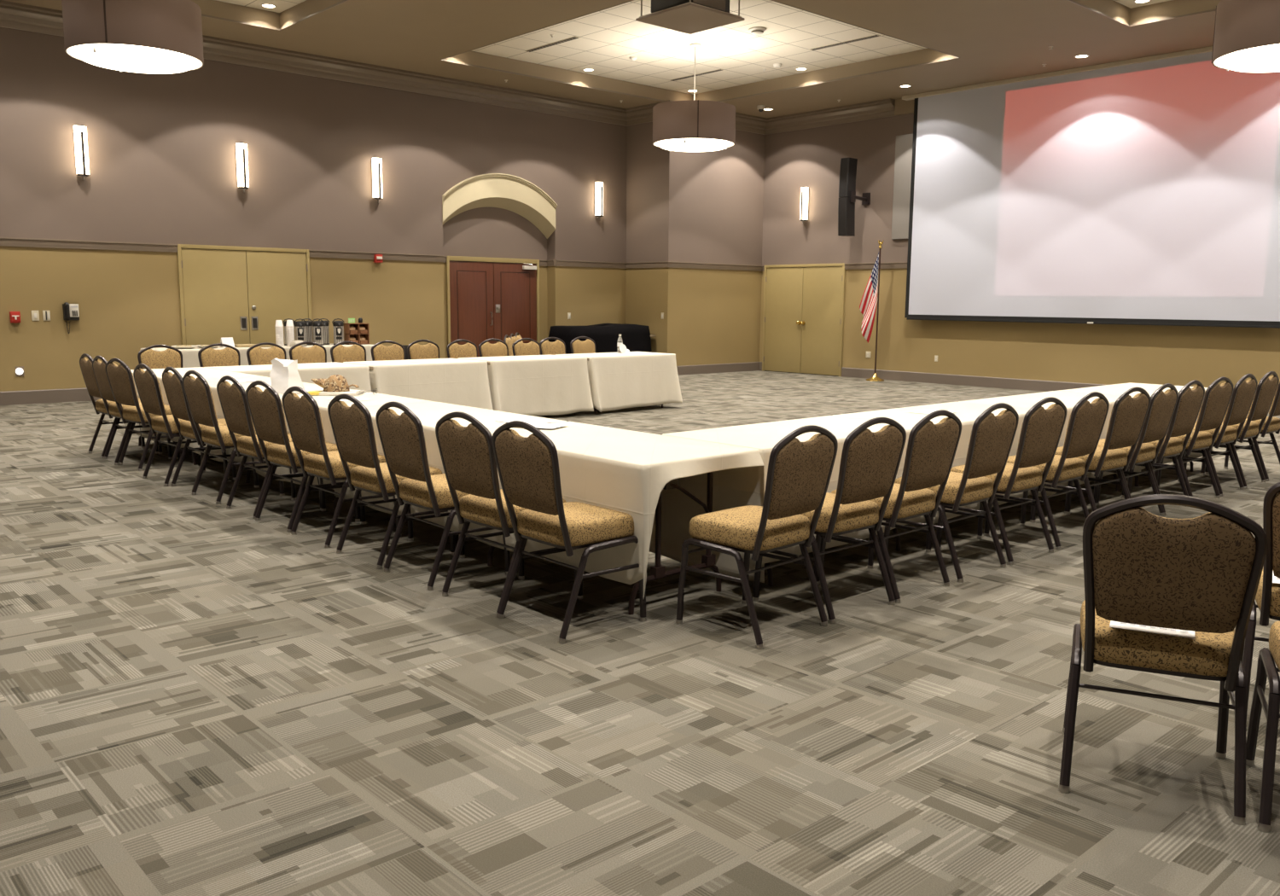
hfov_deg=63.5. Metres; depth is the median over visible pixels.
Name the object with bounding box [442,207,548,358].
wall
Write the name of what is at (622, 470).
tablecloth
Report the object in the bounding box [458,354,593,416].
tablecloth
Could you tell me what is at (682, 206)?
wall pier
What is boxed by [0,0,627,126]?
crown molding
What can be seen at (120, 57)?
diffuser
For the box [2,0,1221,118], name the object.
ceiling
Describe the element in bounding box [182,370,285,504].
banquet chair
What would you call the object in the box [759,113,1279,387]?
wall
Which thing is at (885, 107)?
crown molding
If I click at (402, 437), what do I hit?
banquet chair
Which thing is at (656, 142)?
diffuser
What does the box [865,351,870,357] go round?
wall outlet
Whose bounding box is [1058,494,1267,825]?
banquet chair
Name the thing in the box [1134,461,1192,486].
folding table
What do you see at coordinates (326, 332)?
airpot
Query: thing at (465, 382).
tablecloth
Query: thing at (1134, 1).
recessed light
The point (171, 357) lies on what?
banquet chair
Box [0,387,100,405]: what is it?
baseboard
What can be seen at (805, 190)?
wall sconce
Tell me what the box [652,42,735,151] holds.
drum pendant
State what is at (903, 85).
recessed light
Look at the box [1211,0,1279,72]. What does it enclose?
drum pendant
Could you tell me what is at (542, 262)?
chair rail
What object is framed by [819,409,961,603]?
banquet chair
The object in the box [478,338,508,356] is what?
banquet chair
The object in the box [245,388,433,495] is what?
tablecloth
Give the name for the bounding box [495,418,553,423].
paper sheet
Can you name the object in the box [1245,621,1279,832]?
banquet chair
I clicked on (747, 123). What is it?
crown molding
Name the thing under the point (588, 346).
banquet chair
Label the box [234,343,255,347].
tray
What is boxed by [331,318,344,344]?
airpot
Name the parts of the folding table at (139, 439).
leg frame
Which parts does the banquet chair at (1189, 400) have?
leg, leg, leg, seat, leg, frame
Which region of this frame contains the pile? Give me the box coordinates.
[289,340,307,346]
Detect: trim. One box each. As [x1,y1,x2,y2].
[201,0,348,30]
[439,0,960,101]
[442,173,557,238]
[894,98,914,116]
[1067,0,1215,26]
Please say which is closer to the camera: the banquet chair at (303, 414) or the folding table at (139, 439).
the banquet chair at (303, 414)
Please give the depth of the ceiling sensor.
16.82 m
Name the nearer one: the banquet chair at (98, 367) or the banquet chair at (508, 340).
the banquet chair at (98, 367)
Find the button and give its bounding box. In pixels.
[15,366,24,376]
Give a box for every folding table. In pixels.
[138,436,184,457]
[193,453,250,482]
[333,496,338,512]
[487,471,721,614]
[587,358,663,413]
[1047,473,1119,503]
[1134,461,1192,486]
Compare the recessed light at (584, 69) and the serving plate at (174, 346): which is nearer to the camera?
the serving plate at (174, 346)
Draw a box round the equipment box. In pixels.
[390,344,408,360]
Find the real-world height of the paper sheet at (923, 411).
0.006 m
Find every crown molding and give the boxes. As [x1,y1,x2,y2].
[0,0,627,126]
[626,99,669,126]
[669,99,766,134]
[765,98,896,134]
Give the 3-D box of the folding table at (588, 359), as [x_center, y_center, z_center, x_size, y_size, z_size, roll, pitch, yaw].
[-0.333,-0.890,13.989,1.486,0.725,0.670,-7,11,-42]
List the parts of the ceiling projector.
panel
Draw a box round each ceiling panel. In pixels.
[215,0,306,12]
[471,0,927,94]
[1112,0,1171,8]
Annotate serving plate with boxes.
[171,345,197,349]
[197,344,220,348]
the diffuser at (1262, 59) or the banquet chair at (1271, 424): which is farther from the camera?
the diffuser at (1262, 59)
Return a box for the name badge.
[619,343,626,353]
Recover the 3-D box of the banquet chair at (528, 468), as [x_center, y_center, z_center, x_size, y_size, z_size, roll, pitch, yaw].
[-0.328,0.327,4.701,0.550,0.941,0.498,-7,11,-42]
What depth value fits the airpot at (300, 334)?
15.41 m
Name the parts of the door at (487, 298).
panel, moulding, lock plate, panel, moulding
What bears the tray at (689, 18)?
hanging from the ceiling
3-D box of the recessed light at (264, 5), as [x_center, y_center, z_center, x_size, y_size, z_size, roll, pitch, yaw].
[-5.045,-6.008,14.055,0.210,0.008,0.210,-7,11,-42]
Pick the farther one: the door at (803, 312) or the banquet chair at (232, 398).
the door at (803, 312)
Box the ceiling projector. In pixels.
[650,0,729,12]
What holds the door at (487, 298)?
in the wall at (486, 232)
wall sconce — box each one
[73,124,89,180]
[235,142,249,191]
[371,157,382,203]
[594,180,603,219]
[799,186,808,223]
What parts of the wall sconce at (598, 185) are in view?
plate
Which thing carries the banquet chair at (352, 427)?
on the floor
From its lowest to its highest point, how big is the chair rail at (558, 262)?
0.118 m
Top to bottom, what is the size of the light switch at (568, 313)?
0.120 m
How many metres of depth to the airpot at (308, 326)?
15.68 m
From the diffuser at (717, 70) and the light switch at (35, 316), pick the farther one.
the diffuser at (717, 70)
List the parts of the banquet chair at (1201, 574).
leg, leg, rail, seat, backrest, frame, leg, leg, rail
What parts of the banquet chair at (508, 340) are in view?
frame, backrest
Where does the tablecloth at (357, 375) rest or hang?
on the folding table
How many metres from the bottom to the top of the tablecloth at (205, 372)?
0.705 m
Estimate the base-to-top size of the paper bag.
0.255 m
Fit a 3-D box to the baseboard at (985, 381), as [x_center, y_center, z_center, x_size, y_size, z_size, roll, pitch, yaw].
[8.407,-0.781,15.676,0.018,0.183,13.130,-7,11,-42]
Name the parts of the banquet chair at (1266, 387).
leg, leg, seat, leg, leg, frame, backrest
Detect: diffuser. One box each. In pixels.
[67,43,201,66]
[78,43,191,73]
[524,35,579,52]
[654,139,733,145]
[660,138,727,151]
[669,69,724,81]
[808,34,880,50]
[1215,50,1239,65]
[1225,43,1279,72]
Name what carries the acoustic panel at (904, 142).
attached to the wall at (1106, 354)
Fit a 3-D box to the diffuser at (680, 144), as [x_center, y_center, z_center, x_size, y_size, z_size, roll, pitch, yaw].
[0.842,-4.742,16.180,1.050,0.079,1.050,-7,11,-42]
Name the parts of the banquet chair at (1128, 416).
leg, leg, leg, seat, frame, leg, backrest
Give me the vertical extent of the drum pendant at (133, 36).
1.552 m
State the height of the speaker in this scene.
1.420 m
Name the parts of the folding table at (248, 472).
leg frame, leg frame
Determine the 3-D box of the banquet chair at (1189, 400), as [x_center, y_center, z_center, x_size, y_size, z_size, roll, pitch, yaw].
[3.712,-0.039,7.514,0.498,0.941,0.550,-7,11,-42]
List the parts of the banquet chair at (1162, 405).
leg, leg, leg, seat, frame, leg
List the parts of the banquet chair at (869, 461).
leg, leg, leg, seat, backrest, frame, leg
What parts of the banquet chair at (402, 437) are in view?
leg, frame, backrest, seat, leg, rail, leg, leg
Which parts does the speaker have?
bracket arm, wall plate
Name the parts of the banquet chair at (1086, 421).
leg, leg, seat, leg, frame, backrest, leg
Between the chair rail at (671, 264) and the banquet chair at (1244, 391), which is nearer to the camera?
the banquet chair at (1244, 391)
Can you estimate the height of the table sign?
0.075 m
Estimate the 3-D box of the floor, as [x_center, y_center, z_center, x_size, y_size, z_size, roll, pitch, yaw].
[0.541,-0.032,10.946,18.500,0.100,17.020,-7,11,-42]
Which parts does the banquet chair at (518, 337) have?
backrest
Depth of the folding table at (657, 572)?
4.95 m
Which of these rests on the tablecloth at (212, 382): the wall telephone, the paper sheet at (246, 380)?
the paper sheet at (246, 380)
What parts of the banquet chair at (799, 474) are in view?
leg, rail, leg, seat, leg, backrest, frame, leg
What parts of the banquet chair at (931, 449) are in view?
leg, leg, seat, leg, frame, backrest, leg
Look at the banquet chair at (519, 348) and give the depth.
13.96 m
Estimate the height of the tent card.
0.140 m
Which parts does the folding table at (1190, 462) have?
leg frame, leg frame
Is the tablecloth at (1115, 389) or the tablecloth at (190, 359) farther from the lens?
the tablecloth at (190, 359)
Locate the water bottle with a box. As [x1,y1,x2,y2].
[616,334,622,352]
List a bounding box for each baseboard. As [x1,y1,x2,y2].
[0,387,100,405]
[676,361,759,375]
[759,361,762,370]
[841,366,1105,391]
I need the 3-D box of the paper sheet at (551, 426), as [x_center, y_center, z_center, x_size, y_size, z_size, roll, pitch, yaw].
[-0.575,-0.130,5.902,0.280,0.006,0.200,4,9,24]
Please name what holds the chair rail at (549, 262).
attached to the wall at (161, 147)
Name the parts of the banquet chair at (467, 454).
leg, backrest, frame, leg, seat, leg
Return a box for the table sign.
[348,318,354,323]
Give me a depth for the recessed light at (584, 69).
17.78 m
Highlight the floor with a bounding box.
[0,370,1279,895]
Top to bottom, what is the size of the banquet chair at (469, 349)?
0.941 m
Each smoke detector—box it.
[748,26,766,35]
[773,63,781,68]
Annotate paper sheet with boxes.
[226,378,255,382]
[327,397,371,401]
[397,360,420,362]
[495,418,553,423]
[527,422,567,429]
[909,409,958,413]
[1109,620,1195,639]
[1272,571,1279,583]
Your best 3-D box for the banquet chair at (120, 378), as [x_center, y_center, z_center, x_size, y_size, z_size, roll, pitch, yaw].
[-4.250,-0.318,8.970,0.498,0.941,0.550,7,11,40]
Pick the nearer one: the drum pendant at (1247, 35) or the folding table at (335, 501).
the folding table at (335, 501)
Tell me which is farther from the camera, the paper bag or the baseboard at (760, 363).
the baseboard at (760, 363)
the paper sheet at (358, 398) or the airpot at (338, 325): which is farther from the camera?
the airpot at (338, 325)
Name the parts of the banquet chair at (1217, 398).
leg, leg, leg, seat, frame, leg, backrest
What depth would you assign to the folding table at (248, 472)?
8.21 m
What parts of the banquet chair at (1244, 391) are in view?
leg, leg, seat, leg, frame, backrest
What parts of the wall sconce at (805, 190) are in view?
plate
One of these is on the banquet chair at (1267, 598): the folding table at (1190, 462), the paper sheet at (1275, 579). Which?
the paper sheet at (1275, 579)
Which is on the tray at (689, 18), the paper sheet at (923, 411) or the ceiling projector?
the ceiling projector
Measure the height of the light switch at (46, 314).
0.135 m
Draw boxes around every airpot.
[282,318,295,345]
[293,318,306,341]
[301,318,312,344]
[311,318,324,345]
[318,318,329,344]
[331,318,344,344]
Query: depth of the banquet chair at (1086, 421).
6.27 m
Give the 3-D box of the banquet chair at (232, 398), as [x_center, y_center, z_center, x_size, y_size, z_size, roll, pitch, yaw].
[-2.550,-0.039,7.120,0.550,0.941,0.498,-7,11,-42]
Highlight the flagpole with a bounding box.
[866,239,884,381]
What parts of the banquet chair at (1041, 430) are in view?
leg, leg, seat, leg, frame, backrest, leg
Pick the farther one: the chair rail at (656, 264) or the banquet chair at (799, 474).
the chair rail at (656, 264)
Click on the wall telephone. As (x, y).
(71, 311)
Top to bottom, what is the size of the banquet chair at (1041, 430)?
0.941 m
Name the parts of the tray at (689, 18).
rod, rod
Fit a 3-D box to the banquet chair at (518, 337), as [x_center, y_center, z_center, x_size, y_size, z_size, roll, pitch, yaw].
[-1.692,-1.363,16.435,0.550,0.941,0.498,1,8,4]
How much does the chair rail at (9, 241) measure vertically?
0.118 m
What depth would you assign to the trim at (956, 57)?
16.87 m
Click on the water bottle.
(619, 340)
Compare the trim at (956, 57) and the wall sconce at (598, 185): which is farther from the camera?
the wall sconce at (598, 185)
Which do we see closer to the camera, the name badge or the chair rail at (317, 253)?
the name badge
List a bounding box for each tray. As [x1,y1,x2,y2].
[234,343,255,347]
[635,0,744,34]
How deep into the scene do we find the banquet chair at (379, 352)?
12.76 m
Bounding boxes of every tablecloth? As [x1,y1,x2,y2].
[124,366,260,442]
[139,343,373,367]
[177,376,322,466]
[203,361,371,391]
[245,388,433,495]
[333,401,566,539]
[343,358,493,410]
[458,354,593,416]
[459,421,764,598]
[555,351,682,412]
[662,415,925,565]
[833,401,1050,523]
[958,390,1140,496]
[1055,382,1212,469]
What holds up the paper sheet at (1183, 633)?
on the banquet chair at (1201, 574)
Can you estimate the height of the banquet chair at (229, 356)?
0.941 m
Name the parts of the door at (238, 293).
flush pull, flush pull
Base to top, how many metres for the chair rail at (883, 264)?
0.118 m
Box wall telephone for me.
[62,302,79,333]
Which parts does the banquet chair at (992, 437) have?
leg, leg, rail, seat, leg, frame, backrest, leg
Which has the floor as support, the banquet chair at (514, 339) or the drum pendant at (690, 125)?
the banquet chair at (514, 339)
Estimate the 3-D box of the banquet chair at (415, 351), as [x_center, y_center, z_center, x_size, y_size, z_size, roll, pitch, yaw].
[-2.606,-0.891,13.080,0.498,0.941,0.550,-7,11,-42]
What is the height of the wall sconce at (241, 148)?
0.725 m
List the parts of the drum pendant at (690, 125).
lamp shade, rod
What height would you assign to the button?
0.130 m
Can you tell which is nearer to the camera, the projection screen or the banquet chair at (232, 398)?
the banquet chair at (232, 398)
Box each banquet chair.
[79,353,162,459]
[92,355,178,465]
[104,357,195,471]
[133,363,228,486]
[137,344,183,369]
[161,366,259,494]
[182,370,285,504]
[197,343,240,367]
[216,375,321,519]
[245,380,360,532]
[246,342,286,365]
[281,386,401,548]
[289,341,326,363]
[327,393,455,569]
[330,341,366,362]
[370,340,405,360]
[375,401,510,590]
[407,339,439,359]
[435,411,576,617]
[446,339,477,358]
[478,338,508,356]
[491,420,646,643]
[503,334,513,355]
[509,333,517,343]
[512,337,541,355]
[514,331,523,342]
[539,337,565,354]
[570,336,596,354]
[675,424,837,649]
[752,417,906,623]
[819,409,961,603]
[881,402,1018,582]
[936,396,1067,565]
[983,391,1109,550]
[1029,386,1151,523]
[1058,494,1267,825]
[1064,383,1178,515]
[1097,379,1204,515]
[1127,376,1233,498]
[1157,373,1257,496]
[1183,371,1279,488]
[1204,379,1279,481]
[1240,482,1279,715]
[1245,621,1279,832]
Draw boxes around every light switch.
[31,310,39,320]
[42,310,50,320]
[567,312,570,319]
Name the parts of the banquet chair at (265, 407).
leg, frame, backrest, leg, seat, leg, leg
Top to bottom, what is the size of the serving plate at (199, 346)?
0.041 m
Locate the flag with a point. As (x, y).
(869, 301)
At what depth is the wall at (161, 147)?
15.54 m
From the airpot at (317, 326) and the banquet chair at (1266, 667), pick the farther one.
the airpot at (317, 326)
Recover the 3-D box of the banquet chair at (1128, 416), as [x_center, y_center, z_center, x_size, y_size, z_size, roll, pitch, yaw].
[3.001,0.046,6.874,0.498,0.941,0.550,-6,10,-39]
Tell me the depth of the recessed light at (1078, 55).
15.53 m
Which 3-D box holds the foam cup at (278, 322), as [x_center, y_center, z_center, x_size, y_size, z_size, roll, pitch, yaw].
[-5.271,-1.819,15.105,0.112,0.097,0.114,-7,11,-42]
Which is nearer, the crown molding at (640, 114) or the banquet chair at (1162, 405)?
the banquet chair at (1162, 405)
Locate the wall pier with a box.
[625,122,765,366]
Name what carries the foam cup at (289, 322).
on the foam cup
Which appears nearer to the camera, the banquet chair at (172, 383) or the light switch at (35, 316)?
the banquet chair at (172, 383)
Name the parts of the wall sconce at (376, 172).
plate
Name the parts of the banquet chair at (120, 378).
leg, backrest, frame, leg, seat, leg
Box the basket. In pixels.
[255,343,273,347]
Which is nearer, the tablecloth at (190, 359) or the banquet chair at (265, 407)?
the banquet chair at (265, 407)
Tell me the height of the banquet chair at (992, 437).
0.941 m
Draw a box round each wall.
[0,26,627,391]
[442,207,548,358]
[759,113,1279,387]
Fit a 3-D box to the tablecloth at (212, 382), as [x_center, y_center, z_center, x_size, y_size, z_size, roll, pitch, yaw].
[-3.254,-0.204,8.806,0.855,0.704,1.508,-7,11,-42]
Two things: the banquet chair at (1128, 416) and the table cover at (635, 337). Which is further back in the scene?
the table cover at (635, 337)
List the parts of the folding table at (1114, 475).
leg frame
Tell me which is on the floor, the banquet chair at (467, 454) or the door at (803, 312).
the banquet chair at (467, 454)
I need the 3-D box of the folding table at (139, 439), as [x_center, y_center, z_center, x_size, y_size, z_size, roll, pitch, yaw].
[-4.302,-0.341,9.899,0.690,0.725,1.468,-7,11,-42]
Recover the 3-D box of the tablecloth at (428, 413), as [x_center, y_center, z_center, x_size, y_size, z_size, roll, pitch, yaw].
[-1.209,0.135,6.582,0.855,0.709,1.508,-7,11,-42]
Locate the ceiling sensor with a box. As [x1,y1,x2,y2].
[629,56,637,60]
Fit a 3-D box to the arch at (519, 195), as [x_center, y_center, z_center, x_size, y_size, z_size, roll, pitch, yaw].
[-2.569,-4.405,18.763,2.455,1.090,0.323,-7,11,-42]
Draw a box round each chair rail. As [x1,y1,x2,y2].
[0,236,177,252]
[309,249,444,261]
[539,259,546,266]
[546,259,555,266]
[555,259,625,268]
[625,261,668,268]
[668,261,762,271]
[844,261,907,269]
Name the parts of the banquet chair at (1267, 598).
leg, leg, rail, seat, frame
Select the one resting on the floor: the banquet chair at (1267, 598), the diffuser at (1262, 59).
the banquet chair at (1267, 598)
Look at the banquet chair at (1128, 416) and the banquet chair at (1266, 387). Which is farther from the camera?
the banquet chair at (1266, 387)
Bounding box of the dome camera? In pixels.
[756,104,764,111]
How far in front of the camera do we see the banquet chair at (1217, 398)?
7.69 m
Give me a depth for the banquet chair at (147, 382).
8.08 m
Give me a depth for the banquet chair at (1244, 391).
8.05 m
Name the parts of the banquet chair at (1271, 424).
leg, seat, leg, frame, backrest, leg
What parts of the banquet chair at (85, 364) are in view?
frame, leg, leg, seat, leg, leg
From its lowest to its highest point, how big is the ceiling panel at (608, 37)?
0.100 m
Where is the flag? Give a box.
[859,252,878,343]
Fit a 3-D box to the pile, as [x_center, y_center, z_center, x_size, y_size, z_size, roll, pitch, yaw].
[-5.037,-1.541,15.228,0.220,0.090,0.213,1,8,1]
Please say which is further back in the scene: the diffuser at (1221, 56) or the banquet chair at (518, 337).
the banquet chair at (518, 337)
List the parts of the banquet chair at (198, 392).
leg, backrest, frame, leg, seat, leg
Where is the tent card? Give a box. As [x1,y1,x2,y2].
[219,337,234,347]
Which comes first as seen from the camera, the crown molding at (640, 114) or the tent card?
the tent card
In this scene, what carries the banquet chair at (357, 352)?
on the floor
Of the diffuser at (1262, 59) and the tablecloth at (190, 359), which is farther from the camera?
the tablecloth at (190, 359)
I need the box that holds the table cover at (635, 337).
[548,323,651,354]
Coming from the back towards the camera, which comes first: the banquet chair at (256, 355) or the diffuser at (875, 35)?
the diffuser at (875, 35)
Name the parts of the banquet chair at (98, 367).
frame, leg, leg, seat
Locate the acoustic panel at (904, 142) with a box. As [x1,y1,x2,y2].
[891,133,913,238]
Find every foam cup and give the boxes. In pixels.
[274,320,283,326]
[285,320,293,326]
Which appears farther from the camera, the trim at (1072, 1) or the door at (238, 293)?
the door at (238, 293)
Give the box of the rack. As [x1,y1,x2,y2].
[343,322,369,344]
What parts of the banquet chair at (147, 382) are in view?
leg, backrest, frame, leg, seat, leg, leg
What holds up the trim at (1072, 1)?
attached to the ceiling
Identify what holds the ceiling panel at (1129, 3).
attached to the ceiling
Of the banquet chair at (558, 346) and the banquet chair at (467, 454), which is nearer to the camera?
the banquet chair at (467, 454)
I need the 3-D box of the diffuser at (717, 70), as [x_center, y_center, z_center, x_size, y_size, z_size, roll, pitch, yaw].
[0.984,-6.534,18.124,0.090,0.011,1.270,-7,11,-42]
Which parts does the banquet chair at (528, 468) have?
leg, frame, backrest, leg, seat, leg, rail, leg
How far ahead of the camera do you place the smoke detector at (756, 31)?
14.97 m
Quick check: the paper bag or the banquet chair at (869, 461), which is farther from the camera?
the paper bag
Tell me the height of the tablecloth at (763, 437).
0.659 m
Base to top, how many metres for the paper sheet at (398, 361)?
0.006 m
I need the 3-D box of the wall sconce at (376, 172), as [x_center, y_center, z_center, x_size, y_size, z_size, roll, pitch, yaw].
[-4.300,-4.392,16.955,0.160,0.725,0.150,-7,11,-42]
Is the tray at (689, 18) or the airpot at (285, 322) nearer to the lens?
the tray at (689, 18)
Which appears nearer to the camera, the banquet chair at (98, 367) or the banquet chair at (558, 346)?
the banquet chair at (98, 367)
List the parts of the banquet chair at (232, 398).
leg, backrest, frame, leg, seat, leg, leg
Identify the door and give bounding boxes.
[176,244,312,345]
[445,256,539,358]
[762,262,845,376]
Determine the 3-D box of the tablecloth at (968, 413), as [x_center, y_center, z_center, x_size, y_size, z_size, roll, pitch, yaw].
[2.019,0.086,6.952,1.500,0.659,0.851,-7,11,-42]
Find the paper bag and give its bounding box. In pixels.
[269,358,304,393]
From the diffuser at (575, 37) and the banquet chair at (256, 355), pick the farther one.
the diffuser at (575, 37)
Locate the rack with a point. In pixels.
(358, 333)
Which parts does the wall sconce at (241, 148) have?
plate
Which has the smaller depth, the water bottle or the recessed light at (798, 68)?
the water bottle
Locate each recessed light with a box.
[260,3,276,8]
[582,68,594,71]
[795,67,807,70]
[899,84,911,87]
[1074,54,1088,58]
[1133,0,1151,3]
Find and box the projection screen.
[901,46,1279,328]
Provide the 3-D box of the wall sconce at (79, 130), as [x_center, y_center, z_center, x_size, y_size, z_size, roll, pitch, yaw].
[-7.563,-4.000,14.015,0.160,0.725,0.150,-7,11,-42]
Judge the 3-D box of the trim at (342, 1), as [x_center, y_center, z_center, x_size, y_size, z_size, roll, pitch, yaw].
[-5.168,-5.280,10.495,5.580,0.024,5.730,-7,11,-42]
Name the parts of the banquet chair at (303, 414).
leg, frame, backrest, leg, seat, rail, leg, leg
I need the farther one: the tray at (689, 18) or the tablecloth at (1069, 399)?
the tray at (689, 18)
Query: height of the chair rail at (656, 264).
0.118 m
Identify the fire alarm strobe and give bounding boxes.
[373,254,382,262]
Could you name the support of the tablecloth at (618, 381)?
on the folding table at (588, 359)
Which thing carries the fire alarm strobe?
attached to the wall at (161, 147)
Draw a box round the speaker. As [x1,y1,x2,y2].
[837,157,870,236]
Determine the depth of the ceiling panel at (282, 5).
13.95 m
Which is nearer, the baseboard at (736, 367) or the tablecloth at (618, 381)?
the tablecloth at (618, 381)
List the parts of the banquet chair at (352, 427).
leg, backrest, frame, leg, seat, leg, leg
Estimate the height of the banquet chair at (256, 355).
0.941 m
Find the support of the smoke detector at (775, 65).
attached to the ceiling panel at (608, 37)
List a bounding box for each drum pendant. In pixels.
[61,0,203,73]
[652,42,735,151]
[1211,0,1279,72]
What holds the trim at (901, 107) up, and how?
attached to the wall at (1106, 354)
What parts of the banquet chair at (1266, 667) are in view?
leg, rail, leg, seat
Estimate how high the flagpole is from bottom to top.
2.600 m
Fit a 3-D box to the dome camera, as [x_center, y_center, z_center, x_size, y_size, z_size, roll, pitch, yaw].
[2.306,-6.463,19.712,0.140,0.118,0.140,-7,11,-42]
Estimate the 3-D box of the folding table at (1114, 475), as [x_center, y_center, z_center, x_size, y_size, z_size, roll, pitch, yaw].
[3.148,0.003,7.956,1.460,0.725,0.690,-7,11,-42]
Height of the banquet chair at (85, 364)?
0.941 m
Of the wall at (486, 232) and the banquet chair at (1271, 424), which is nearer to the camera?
the banquet chair at (1271, 424)
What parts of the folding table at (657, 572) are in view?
leg frame, leg frame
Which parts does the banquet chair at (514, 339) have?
backrest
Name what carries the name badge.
on the tablecloth at (618, 381)

